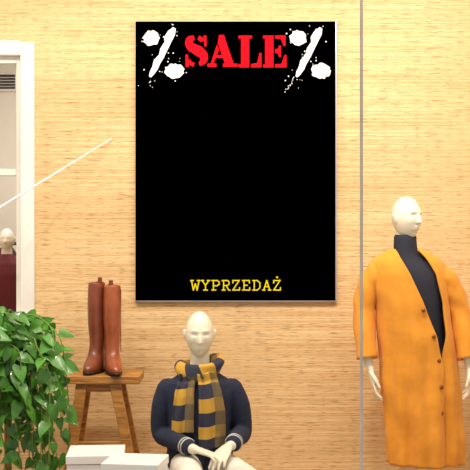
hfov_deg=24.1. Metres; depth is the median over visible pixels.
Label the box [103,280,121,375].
boot
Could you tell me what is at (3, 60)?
window
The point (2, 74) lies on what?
air vent
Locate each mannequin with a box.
[0,229,15,310]
[151,311,255,469]
[353,197,469,469]
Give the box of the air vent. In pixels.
[0,72,15,91]
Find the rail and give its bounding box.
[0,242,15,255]
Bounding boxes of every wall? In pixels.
[0,0,469,469]
[0,65,15,251]
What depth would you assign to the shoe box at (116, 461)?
5.07 m
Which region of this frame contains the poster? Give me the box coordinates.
[135,21,336,301]
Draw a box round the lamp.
[0,138,110,208]
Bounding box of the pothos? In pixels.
[0,306,79,469]
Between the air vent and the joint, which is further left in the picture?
the air vent
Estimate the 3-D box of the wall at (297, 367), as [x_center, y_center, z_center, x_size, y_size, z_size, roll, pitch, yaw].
[-0.175,-0.085,6.560,4.350,3.350,0.120,0,0,0]
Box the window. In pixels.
[0,57,19,311]
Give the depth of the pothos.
5.58 m
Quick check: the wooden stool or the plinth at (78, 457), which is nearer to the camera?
the plinth at (78, 457)
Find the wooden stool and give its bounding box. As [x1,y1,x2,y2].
[64,370,143,469]
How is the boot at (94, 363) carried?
on the wooden stool
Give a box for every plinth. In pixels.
[66,445,124,469]
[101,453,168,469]
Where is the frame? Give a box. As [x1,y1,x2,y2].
[0,40,34,313]
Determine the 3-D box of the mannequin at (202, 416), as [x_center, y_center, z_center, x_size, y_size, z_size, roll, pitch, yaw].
[-0.141,0.989,5.326,0.519,1.200,0.862,0,0,-6]
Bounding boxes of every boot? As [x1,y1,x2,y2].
[83,277,104,374]
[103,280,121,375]
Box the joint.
[360,0,362,469]
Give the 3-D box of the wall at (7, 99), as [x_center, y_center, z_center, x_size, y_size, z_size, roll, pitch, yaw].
[-0.175,-0.085,10.550,4.350,3.350,0.100,0,0,0]
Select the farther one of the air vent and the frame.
the air vent
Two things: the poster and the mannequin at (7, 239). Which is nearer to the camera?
the poster
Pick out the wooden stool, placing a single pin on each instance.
(99, 382)
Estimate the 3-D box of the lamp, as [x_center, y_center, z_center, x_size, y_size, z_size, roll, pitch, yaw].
[-1.063,-0.335,6.317,0.752,0.471,0.014,0,0,-27]
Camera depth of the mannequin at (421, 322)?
5.89 m
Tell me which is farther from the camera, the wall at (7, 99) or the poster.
the wall at (7, 99)

